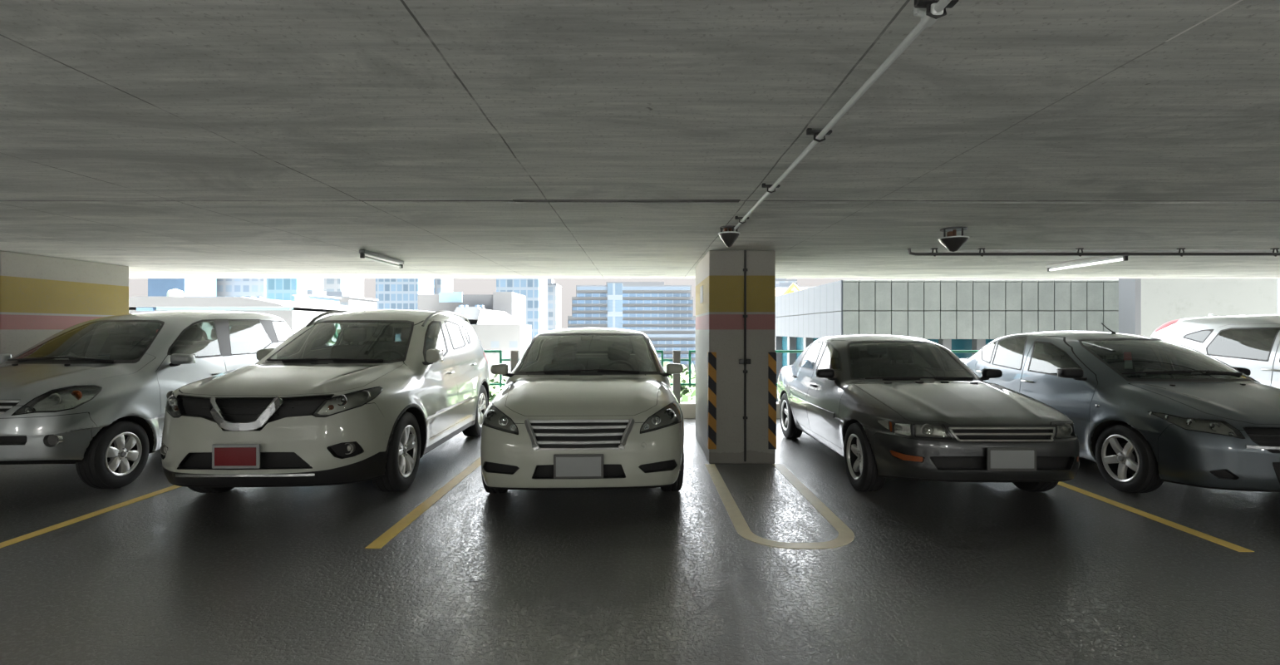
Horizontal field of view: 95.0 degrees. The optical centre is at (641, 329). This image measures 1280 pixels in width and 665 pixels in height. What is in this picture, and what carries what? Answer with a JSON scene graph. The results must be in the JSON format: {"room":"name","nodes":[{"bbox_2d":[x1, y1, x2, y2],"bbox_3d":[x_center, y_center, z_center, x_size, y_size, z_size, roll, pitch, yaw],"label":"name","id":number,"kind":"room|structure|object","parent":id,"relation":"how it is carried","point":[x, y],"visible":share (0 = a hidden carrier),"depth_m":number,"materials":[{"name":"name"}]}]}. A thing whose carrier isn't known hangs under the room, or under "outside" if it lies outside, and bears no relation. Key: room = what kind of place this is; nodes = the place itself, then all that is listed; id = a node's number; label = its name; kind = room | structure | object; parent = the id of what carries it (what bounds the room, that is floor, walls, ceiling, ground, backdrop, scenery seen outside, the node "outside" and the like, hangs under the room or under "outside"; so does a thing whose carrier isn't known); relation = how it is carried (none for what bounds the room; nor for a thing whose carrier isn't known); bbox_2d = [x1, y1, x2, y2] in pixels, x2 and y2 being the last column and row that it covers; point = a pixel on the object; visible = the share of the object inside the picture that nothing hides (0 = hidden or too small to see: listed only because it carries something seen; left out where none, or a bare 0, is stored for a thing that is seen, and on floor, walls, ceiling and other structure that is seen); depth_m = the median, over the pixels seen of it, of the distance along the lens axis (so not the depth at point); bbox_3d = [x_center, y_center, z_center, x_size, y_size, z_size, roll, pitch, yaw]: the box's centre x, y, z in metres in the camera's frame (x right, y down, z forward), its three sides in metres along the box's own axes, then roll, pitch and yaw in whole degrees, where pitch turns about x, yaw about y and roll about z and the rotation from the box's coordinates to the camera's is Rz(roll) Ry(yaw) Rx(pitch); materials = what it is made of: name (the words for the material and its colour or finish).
{"room":"parking garage","nodes":[
{"label":"parking garage","id":0,"kind":"room"},
{"bbox_2d":[0,0,1279,278],"bbox_3d":[0.500,-0.990,0.170,31.000,0.250,19.340,0,0,0],"label":"ceiling","id":1,"kind":"structure","parent":0,"point":[156,139],"depth_m":2.54,"materials":[{"name":"concrete"}]},
{"bbox_2d":[359,249,403,268],"bbox_3d":[-3.000,-0.816,6.800,0.070,0.092,1.040,0,0,0],"label":"ceiling light","id":2,"kind":"object","parent":1,"relation":"attached to","point":[362,253],"visible":1,"depth_m":6.68,"materials":[{"name":"metal"}]},
{"bbox_2d":[356,199,512,200],"bbox_3d":[-1.380,-0.883,3.906,1.040,0.032,0.042,0,0,0],"label":"trim","id":3,"kind":"structure","parent":1,"relation":"attached to","point":[356,199],"depth_m":3.91,"materials":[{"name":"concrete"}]},
{"bbox_2d":[359,201,515,202],"bbox_3d":[-1.380,-0.883,3.974,1.040,0.032,0.042,0,0,0],"label":"trim","id":4,"kind":"structure","parent":1,"relation":"attached to","point":[360,201],"depth_m":3.98,"materials":[{"name":"metal"}]},
{"bbox_2d":[359,199,740,202],"bbox_3d":[-0.620,-0.884,3.940,2.560,0.030,0.108,0,0,0],"label":"trim","id":5,"kind":"structure","parent":1,"relation":"attached to","point":[513,200],"depth_m":3.94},
{"bbox_2d":[718,225,740,246],"bbox_3d":[0.735,-0.780,4.930,0.188,0.170,0.188,0,0,0],"label":"detector","id":6,"kind":"object","parent":1,"relation":"attached to","point":[729,237],"visible":1,"depth_m":4.88,"materials":[{"name":"grey metal"}]},
{"bbox_2d":[733,0,959,229],"bbox_3d":[0.762,-0.836,0.890,0.105,0.057,7.780,0,0,0],"label":"conduit","id":7,"kind":"object","parent":1,"relation":"attached to","point":[934,11],"visible":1,"depth_m":1.89,"materials":[{"name":"metal"}]},
{"bbox_2d":[937,226,969,251],"bbox_3d":[2.660,-0.765,5.000,0.242,0.200,0.242,0,0,0],"label":"detector","id":8,"kind":"object","parent":1,"relation":"attached to","point":[952,242],"visible":1,"depth_m":4.95,"materials":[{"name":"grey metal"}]},
{"bbox_2d":[1046,256,1127,271],"bbox_3d":[5.380,-0.816,7.125,0.070,0.092,1.250,0,0,0],"label":"ceiling light","id":9,"kind":"object","parent":1,"relation":"attached to","point":[1049,267],"visible":0.8,"depth_m":7.08,"materials":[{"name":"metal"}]},
{"bbox_2d":[907,247,1279,256],"bbox_3d":[7.407,-0.823,6.245,9.185,0.091,0.129,0,0,0],"label":"ceiling pipe","id":10,"kind":"object","parent":1,"relation":"attached to","point":[983,250],"visible":1,"depth_m":6.19,"materials":[{"name":"grey metal"}]},
{"bbox_2d":[0,418,1279,664],"bbox_3d":[0.500,1.600,0.170,31.000,0.300,19.340,0,0,0],"label":"floor","id":11,"kind":"structure","parent":0,"point":[932,573],"depth_m":3.45,"materials":[{"name":"concrete"}]},
{"bbox_2d":[0,250,128,357],"bbox_3d":[-7.310,0.292,7.150,0.720,2.315,1.600,0,0,0],"label":"wall","id":12,"kind":"structure","parent":11,"relation":"on","point":[41,297],"depth_m":6.89,"materials":[{"name":"paint"}]},
{"bbox_2d":[0,485,181,548],"bbox_3d":[-4.310,1.448,6.425,0.100,0.003,5.750,0,0,0],"label":"parking line","id":13,"kind":"object","parent":11,"relation":"on","point":[49,529],"visible":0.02,"depth_m":4.50,"materials":[{"name":"yellow paint"}]},
{"bbox_2d":[0,310,293,488],"bbox_3d":[-5.632,0.596,6.708,2.010,1.708,4.252,0,0,-2],"label":"minivan","id":14,"kind":"object","parent":11,"relation":"on","point":[91,395],"visible":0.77,"depth_m":5.57,"materials":[{"name":"silver metal"}]},
{"bbox_2d":[0,353,11,364],"bbox_3d":[-6.505,0.295,5.921,0.200,0.119,0.110,0,0,-2],"label":"mirror","id":15,"kind":"object","parent":14,"relation":"attached to","point":[3,356],"depth_m":5.90,"materials":[{"name":"silver metal"}]},
{"bbox_2d":[0,399,20,414],"bbox_3d":[-5.551,0.625,4.771,0.905,0.117,0.157,0,0,0],"label":"grille","id":16,"kind":"object","parent":14,"relation":"attached to","point":[7,406],"depth_m":4.78,"materials":[{"name":"silver metal"}]},
{"bbox_2d":[50,434,63,445],"bbox_3d":[-4.876,0.912,4.870,0.096,0.096,0.035,0,0,-2],"label":"fog lamp","id":17,"kind":"object","parent":14,"relation":"attached to","point":[56,440],"depth_m":4.87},
{"bbox_2d":[0,353,155,405],"bbox_3d":[-5.574,0.429,5.324,1.390,0.390,1.138,0,0,-2],"label":"hood","id":18,"kind":"object","parent":14,"relation":"attached to","point":[33,381],"depth_m":5.25,"materials":[{"name":"silver metal"}]},
{"bbox_2d":[107,324,131,333],"bbox_3d":[-5.614,-0.012,6.292,0.240,0.095,0.043,0,0,-2],"label":"mirror","id":19,"kind":"object","parent":14,"relation":"attached to","point":[110,330],"depth_m":6.28,"materials":[{"name":"black plastic"}]},
{"bbox_2d":[170,353,195,364],"bbox_3d":[-4.696,0.295,5.997,0.200,0.119,0.110,0,0,-2],"label":"mirror","id":20,"kind":"object","parent":14,"relation":"attached to","point":[175,358],"depth_m":5.95,"materials":[{"name":"silver metal"}]},
{"bbox_2d":[159,309,489,492],"bbox_3d":[-3.008,0.599,6.674,1.950,1.703,4.750,0,0,-1],"label":"suv","id":21,"kind":"object","parent":11,"relation":"on","point":[340,401],"visible":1,"depth_m":4.84,"materials":[{"name":"white paint"}]},
{"bbox_2d":[159,444,167,455],"bbox_3d":[-3.686,0.927,4.557,0.088,0.088,0.040,0,0,-1],"label":"fog lamp","id":22,"kind":"object","parent":21,"relation":"attached to","point":[163,449],"depth_m":4.55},
{"bbox_2d":[176,393,333,431],"bbox_3d":[-2.989,0.626,4.477,1.190,0.251,0.260,0,0,0],"label":"grille","id":23,"kind":"object","parent":21,"relation":"attached to","point":[194,412],"depth_m":4.44,"materials":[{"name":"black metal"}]},
{"bbox_2d":[256,347,276,360],"bbox_3d":[-3.904,0.260,6.098,0.130,0.148,0.190,0,0,-1],"label":"mirror","id":24,"kind":"object","parent":21,"relation":"attached to","point":[260,353],"depth_m":6.01,"materials":[{"name":"white paint"}]},
{"bbox_2d":[179,362,403,394],"bbox_3d":[-3.004,0.416,5.113,1.466,0.196,1.264,0,0,-1],"label":"hood","id":25,"kind":"object","parent":21,"relation":"attached to","point":[262,378],"depth_m":4.85,"materials":[{"name":"white paint"}]},
{"bbox_2d":[345,442,355,454],"bbox_3d":[-2.295,0.927,4.591,0.088,0.088,0.040,0,0,-1],"label":"fog lamp","id":26,"kind":"object","parent":21,"relation":"attached to","point":[350,446],"depth_m":4.59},
{"bbox_2d":[357,323,379,326],"bbox_3d":[-3.039,-0.089,6.503,0.230,0.094,0.043,0,0,-1],"label":"mirror","id":27,"kind":"object","parent":21,"relation":"attached to","point":[358,324],"depth_m":6.50,"materials":[{"name":"black plastic"}]},
{"bbox_2d":[426,348,443,363],"bbox_3d":[-2.078,0.260,5.883,0.130,0.148,0.190,0,0,-1],"label":"mirror","id":28,"kind":"object","parent":21,"relation":"attached to","point":[433,355],"depth_m":5.81,"materials":[{"name":"white paint"}]},
{"bbox_2d":[364,457,481,548],"bbox_3d":[-1.785,1.448,6.595,0.105,0.003,5.410,0,0,0],"label":"parking line","id":29,"kind":"object","parent":11,"relation":"on","point":[389,534],"visible":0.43,"depth_m":4.71,"materials":[{"name":"yellow paint"}]},
{"bbox_2d":[480,326,684,493],"bbox_3d":[-0.575,0.707,6.707,1.895,1.487,4.720,0,0,-3],"label":"sedan","id":30,"kind":"object","parent":11,"relation":"on","point":[585,407],"visible":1,"depth_m":4.59,"materials":[{"name":"white paint"}]},
{"bbox_2d":[490,363,508,374],"bbox_3d":[-1.398,0.385,5.760,0.165,0.113,0.110,0,0,-3],"label":"mirror","id":31,"kind":"object","parent":30,"relation":"attached to","point":[501,368],"depth_m":5.71,"materials":[{"name":"white paint"}]},
{"bbox_2d":[524,418,635,450],"bbox_3d":[-0.475,0.792,4.470,0.852,0.233,0.188,0,0,0],"label":"grille","id":32,"kind":"object","parent":30,"relation":"attached to","point":[540,434],"depth_m":4.45,"materials":[{"name":"silver metal"}]},
{"bbox_2d":[505,375,660,415],"bbox_3d":[-0.502,0.549,5.088,1.429,0.248,1.182,0,0,-3],"label":"hood","id":33,"kind":"object","parent":30,"relation":"attached to","point":[524,395],"depth_m":4.82,"materials":[{"name":"white paint"}]},
{"bbox_2d":[580,335,600,340],"bbox_3d":[-0.565,0.075,6.496,0.220,0.081,0.033,0,0,-3],"label":"mirror","id":34,"kind":"object","parent":30,"relation":"attached to","point":[583,337],"depth_m":6.48,"materials":[{"name":"black plastic"}]},
{"bbox_2d":[666,363,683,374],"bbox_3d":[0.330,0.385,5.838,0.165,0.113,0.110,0,0,-3],"label":"mirror","id":35,"kind":"object","parent":30,"relation":"attached to","point":[672,368],"depth_m":5.79,"materials":[{"name":"white paint"}]},
{"bbox_2d":[488,402,779,418],"bbox_3d":[0.500,1.330,9.720,31.000,0.240,0.240,0,0,0],"label":"trim","id":36,"kind":"structure","parent":11,"relation":"on","point":[688,409],"depth_m":9.60,"materials":[{"name":"concrete"}]},
{"bbox_2d":[510,350,519,373],"bbox_3d":[-2.100,0.775,9.720,0.120,0.870,0.120,0,0,0],"label":"railing post","id":37,"kind":"object","parent":36,"relation":"on","point":[514,355],"visible":0.44,"depth_m":9.66,"materials":[{"name":"concrete"}]},
{"bbox_2d":[483,349,510,387],"bbox_3d":[-3.440,0.642,9.720,2.550,0.616,0.044,0,0,0],"label":"railing","id":38,"kind":"object","parent":37,"relation":"attached to","point":[500,384],"visible":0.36,"depth_m":9.70,"materials":[{"name":"metal"}]},
{"bbox_2d":[518,349,672,385],"bbox_3d":[-0.760,0.642,9.720,2.550,0.616,0.044,0,0,0],"label":"railing","id":39,"kind":"object","parent":37,"relation":"attached to","point":[657,351],"visible":0.19,"depth_m":9.70,"materials":[{"name":"metal"}]},
{"bbox_2d":[673,350,680,403],"bbox_3d":[0.580,0.775,9.720,0.120,0.870,0.120,0,0,0],"label":"railing post","id":40,"kind":"object","parent":36,"relation":"on","point":[676,354],"visible":0.76,"depth_m":9.66,"materials":[{"name":"concrete"}]},
{"bbox_2d":[695,250,776,463],"bbox_3d":[1.090,0.292,7.127,0.736,2.315,1.647,0,0,0],"label":"pillar","id":41,"kind":"structure","parent":11,"relation":"on","point":[736,354],"depth_m":6.35,"materials":[{"name":"paint"}]},
{"bbox_2d":[704,463,854,548],"bbox_3d":[1.100,1.448,5.106,0.835,0.003,2.448,0,0,0],"label":"floor marking","id":42,"kind":"object","parent":11,"relation":"on","point":[846,535],"visible":1,"depth_m":4.52,"materials":[{"name":"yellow paint"}]},
{"bbox_2d":[777,334,1079,491],"bbox_3d":[2.765,0.748,6.671,1.910,1.404,4.608,0,0,0],"label":"sedan","id":43,"kind":"object","parent":11,"relation":"on","point":[893,406],"visible":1,"depth_m":5.06,"materials":[{"name":"black metal"}]},
{"bbox_2d":[815,368,834,378],"bbox_3d":[1.900,0.450,6.070,0.180,0.105,0.100,0,0,0],"label":"mirror","id":44,"kind":"object","parent":43,"relation":"attached to","point":[826,372],"depth_m":6.03,"materials":[{"name":"black plastic"}]},
{"bbox_2d":[876,343,897,347],"bbox_3d":[2.765,0.153,6.598,0.230,0.086,0.033,0,0,0],"label":"mirror","id":45,"kind":"object","parent":43,"relation":"attached to","point":[887,345],"depth_m":6.58,"materials":[{"name":"black plastic"}]},
{"bbox_2d":[854,383,1070,424],"bbox_3d":[2.765,0.624,5.107,1.404,0.243,1.206,0,0,0],"label":"hood","id":46,"kind":"object","parent":43,"relation":"attached to","point":[905,403],"depth_m":4.90,"materials":[{"name":"grey paint"}]},
{"bbox_2d":[981,368,1002,378],"bbox_3d":[3.630,0.450,6.070,0.180,0.105,0.100,0,0,0],"label":"mirror","id":47,"kind":"object","parent":43,"relation":"attached to","point":[986,372],"depth_m":6.03,"materials":[{"name":"black plastic"}]},
{"bbox_2d":[948,427,1055,441],"bbox_3d":[2.765,0.796,4.481,0.821,0.104,0.110,0,0,0],"label":"grille","id":48,"kind":"object","parent":43,"relation":"attached to","point":[956,434],"depth_m":4.48,"materials":[{"name":"silver metal"}]},
{"bbox_2d":[960,322,1279,492],"bbox_3d":[5.048,0.685,6.594,1.965,1.530,4.495,0,0,0],"label":"sedan","id":49,"kind":"object","parent":11,"relation":"on","point":[1157,411],"visible":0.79,"depth_m":5.28,"materials":[{"name":"grey metal"}]},
{"bbox_2d":[1057,367,1083,378],"bbox_3d":[4.170,0.420,5.700,0.210,0.105,0.110,0,0,0],"label":"mirror","id":50,"kind":"object","parent":49,"relation":"attached to","point":[1075,372],"depth_m":5.65,"materials":[{"name":"black plastic"}]},
{"bbox_2d":[1102,341,1123,344],"bbox_3d":[5.115,0.107,6.359,0.230,0.086,0.033,0,0,0],"label":"mirror","id":51,"kind":"object","parent":49,"relation":"attached to","point":[1104,342],"depth_m":6.34,"materials":[{"name":"black plastic"}]},
{"bbox_2d":[1130,383,1279,424],"bbox_3d":[5.115,0.610,4.964,1.216,0.265,0.915,0,0,0],"label":"hood","id":52,"kind":"object","parent":49,"relation":"attached to","point":[1215,403],"depth_m":4.91,"materials":[{"name":"grey paint"}]},
{"bbox_2d":[1232,366,1250,375],"bbox_3d":[5.975,0.420,5.880,0.110,0.104,0.200,0,0,0],"label":"mirror","id":53,"kind":"object","parent":49,"relation":"attached to","point":[1245,371],"depth_m":5.79,"materials":[{"name":"black plastic"}]},
{"bbox_2d":[1237,426,1279,452],"bbox_3d":[5.115,0.835,4.476,1.007,0.178,0.198,0,0,0],"label":"grille","id":54,"kind":"object","parent":49,"relation":"attached to","point":[1255,439],"depth_m":4.49,"materials":[{"name":"black plastic"}]},
{"bbox_2d":[1057,481,1254,551],"bbox_3d":[3.955,1.448,6.565,0.100,0.003,5.470,0,0,0],"label":"parking line","id":55,"kind":"object","parent":11,"relation":"on","point":[1212,539],"visible":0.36,"depth_m":4.45,"materials":[{"name":"yellow paint"}]},
{"bbox_2d":[1150,313,1279,388],"bbox_3d":[8.750,0.599,7.362,2.190,1.703,4.524,0,0,0],"label":"car","id":56,"kind":"object","parent":11,"relation":"on","point":[1251,342],"visible":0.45,"depth_m":7.84,"materials":[{"name":"white metal"}]},
{"bbox_2d":[1154,318,1182,331],"bbox_3d":[8.142,-0.073,9.066,0.216,0.219,0.448,0,0,0],"label":"tail light","id":57,"kind":"object","parent":56,"relation":"attached to","point":[1170,326],"depth_m":8.94,"materials":[{"name":"red plastic"}]},
{"bbox_2d":[680,349,803,387],"bbox_3d":[1.920,0.642,9.720,2.550,0.616,0.044,0,0,0],"label":"railing","id":58,"kind":"object","parent":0,"point":[689,384],"visible":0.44,"depth_m":9.70,"materials":[{"name":"metal"}]},
{"bbox_2d":[950,349,979,352],"bbox_3d":[4.600,0.642,9.720,2.550,0.616,0.044,0,0,0],"label":"railing","id":59,"kind":"object","parent":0,"point":[952,351],"visible":0.02,"depth_m":9.70,"materials":[{"name":"metal"}]},
{"label":"outside","id":60,"kind":"structure","parent":0,"visible":0},
{"bbox_2d":[782,282,801,295],"bbox_3d":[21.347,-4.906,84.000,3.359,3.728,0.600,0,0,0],"label":"tower crane","id":61,"kind":"object","parent":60,"point":[789,290],"visible":0.5,"depth_m":83.78,"materials":[{"name":"yellow metal"}]},
{"bbox_3d":[0.000,11.450,51.000,220.000,8.000,54.000,0,0,0],"label":"ground","id":62,"kind":"structure","parent":0,"visible":0},
{"bbox_2d":[417,291,531,387],"bbox_3d":[-22.979,3.989,81.350,14.468,18.191,12.300,0,0,0],"label":"building","id":63,"kind":"object","parent":62,"relation":"on","point":[498,318],"visible":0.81,"depth_m":76.31,"materials":[{"name":"white concrete"}]},
{"bbox_3d":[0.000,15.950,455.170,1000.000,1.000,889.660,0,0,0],"label":"ground","id":64,"kind":"structure","parent":0,"visible":0},
{"bbox_2d":[147,278,216,296],"bbox_3d":[-129.816,-1.973,166.000,10.386,34.845,12.400,0,0,0],"label":"office tower","id":65,"kind":"object","parent":64,"relation":"on","point":[156,287],"visible":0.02,"depth_m":160.15,"materials":[{"name":"blue glass"}]},
{"bbox_2d":[216,278,265,299],"bbox_3d":[-124.610,-2.882,182.000,24.230,36.664,14.400,0,0,0],"label":"office tower","id":66,"kind":"object","parent":64,"relation":"on","point":[248,288],"visible":0.02,"depth_m":174.99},
{"bbox_2d":[128,289,367,342],"bbox_3d":[-33.660,6.146,48.000,17.515,18.607,14.000,0,0,0],"label":"station building","id":67,"kind":"object","parent":64,"relation":"on","point":[297,315],"visible":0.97,"depth_m":41.85,"materials":[{"name":"white concrete"}]},
{"bbox_2d":[265,278,323,300],"bbox_3d":[-73.787,-1.250,125.000,6.698,33.401,10.400,0,0,0],"label":"office tower","id":68,"kind":"object","parent":64,"relation":"on","point":[276,288],"visible":0.02,"depth_m":120.01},
{"bbox_2d":[291,290,341,305],"bbox_3d":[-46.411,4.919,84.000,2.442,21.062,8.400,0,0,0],"label":"office tower","id":69,"kind":"object","parent":64,"relation":"on","point":[312,296],"visible":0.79,"depth_m":82.22,"materials":[{"name":"white concrete"}]},
{"bbox_2d":[306,290,326,295],"bbox_3d":[-46.437,-5.133,83.800,0.766,0.960,3.600,0,0,0],"label":"plant","id":70,"kind":"object","parent":69,"relation":"on","point":[308,292],"depth_m":83.15,"materials":[{"name":"white"}]},
{"bbox_2d":[323,278,364,297],"bbox_3d":[-79.904,-0.858,151.000,11.301,32.615,12.400,0,0,0],"label":"office tower","id":71,"kind":"object","parent":64,"relation":"on","point":[356,286],"visible":0.02,"depth_m":147.25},
{"bbox_2d":[326,291,378,310],"bbox_3d":[-51.071,4.527,100.000,7.677,21.845,10.400,0,0,0],"label":"apartment building","id":72,"kind":"object","parent":64,"relation":"on","point":[350,299],"visible":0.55,"depth_m":97.86,"materials":[{"name":"white concrete"}]},
{"bbox_2d":[326,291,355,296],"bbox_3d":[-51.162,-5.825,99.750,2.729,1.140,4.500,0,0,0],"label":"plant","id":73,"kind":"object","parent":72,"relation":"on","point":[328,293],"depth_m":97.49,"materials":[{"name":"white"}]},
{"bbox_2d":[375,278,433,340],"bbox_3d":[-87.723,-7.982,218.000,15.591,46.864,16.400,0,0,0],"label":"office tower","id":74,"kind":"object","parent":64,"relation":"on","point":[391,293],"visible":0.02,"depth_m":210.00,"materials":[{"name":"blue glass"}]},
{"bbox_2d":[433,278,452,294],"bbox_3d":[-83.191,-6.542,237.000,9.535,43.983,14.400,0,0,0],"label":"office tower","id":75,"kind":"object","parent":64,"relation":"on","point":[440,284],"visible":0.02,"depth_m":231.43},
{"bbox_2d":[489,374,508,402],"bbox_3d":[-3.360,8.306,17.514,4.381,14.299,4.196,0,0,0],"label":"tree","id":76,"kind":"object","parent":64,"relation":"on","point":[494,390],"visible":0.02,"depth_m":16.48,"materials":[{"name":"green plant"}]},
{"bbox_2d":[496,278,547,339],"bbox_3d":[-40.291,-6.486,199.000,14.145,43.872,18.400,0,0,0],"label":"office tower","id":77,"kind":"object","parent":64,"relation":"on","point":[534,290],"visible":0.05,"depth_m":190.00,"materials":[{"name":"blue glass"}]},
{"bbox_2d":[547,278,561,330],"bbox_3d":[-36.223,-2.242,232.000,7.102,35.384,14.400,0,0,0],"label":"office tower","id":78,"kind":"object","parent":64,"relation":"on","point":[553,289],"visible":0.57,"depth_m":225.03,"materials":[{"name":"white concrete"}]},
{"bbox_2d":[547,278,554,283],"bbox_3d":[-36.307,-18.584,231.650,2.513,2.700,6.300,0,0,0],"label":"plant","id":79,"kind":"object","parent":78,"relation":"on","point":[549,280],"depth_m":228.51,"materials":[{"name":"white"}]},
{"bbox_2d":[567,281,695,374],"bbox_3d":[-1.957,5.362,128.700,26.383,31.149,18.600,0,0,0],"label":"office building","id":80,"kind":"object","parent":64,"relation":"on","point":[663,312],"visible":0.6,"depth_m":119.74,"materials":[{"name":"blue glass"}]},
{"bbox_2d":[605,281,664,285],"bbox_3d":[-1.362,-9.702,129.000,12.255,1.021,10.000,0,0,0],"label":"plant","id":81,"kind":"object","parent":80,"relation":"on","point":[623,283],"depth_m":124.00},
{"bbox_2d":[659,357,695,402],"bbox_3d":[1.005,8.105,15.544,4.102,14.700,4.094,0,0,0],"label":"tree","id":82,"kind":"object","parent":64,"relation":"on","point":[687,394],"visible":0.02,"depth_m":14.67,"materials":[{"name":"green plant"}]},
{"bbox_2d":[775,278,797,283],"bbox_3d":[39.035,0.070,165.000,6.755,30.760,10.400,0,0,0],"label":"office tower","id":83,"kind":"object","parent":64,"relation":"on","point":[777,280],"visible":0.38,"depth_m":160.00,"materials":[{"name":"white"}]},
{"bbox_2d":[775,282,812,296],"bbox_3d":[23.170,3.993,94.000,7.677,22.913,8.400,0,0,0],"label":"apartment building","id":84,"kind":"object","parent":64,"relation":"on","point":[780,288],"visible":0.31,"depth_m":89.99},
{"bbox_2d":[775,282,797,286],"bbox_3d":[23.079,-6.923,93.800,2.729,1.080,3.600,0,0,0],"label":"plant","id":85,"kind":"object","parent":84,"relation":"on","point":[780,284],"depth_m":91.99,"materials":[{"name":"white"}]},
{"bbox_2d":[775,280,1118,402],"bbox_3d":[9.473,7.042,24.000,8.026,16.816,16.000,0,0,0],"label":"concrete building","id":86,"kind":"object","parent":64,"relation":"on","point":[951,314],"visible":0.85,"depth_m":16.00,"materials":[{"name":"grey concrete"}]},
{"bbox_2d":[1118,278,1277,336],"bbox_3d":[13.474,6.950,14.200,3.436,17.000,0.480,0,0,0],"label":"wall","id":87,"kind":"structure","parent":64,"relation":"on","point":[1145,305],"depth_m":14.00,"materials":[{"name":"white paint"}]},
{"bbox_2d":[1277,278,1279,314],"bbox_3d":[81.121,2.489,74.000,10.528,25.921,8.400,0,0,0],"label":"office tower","id":88,"kind":"object","parent":64,"relation":"on","point":[1278,279],"visible":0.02,"depth_m":70.00,"materials":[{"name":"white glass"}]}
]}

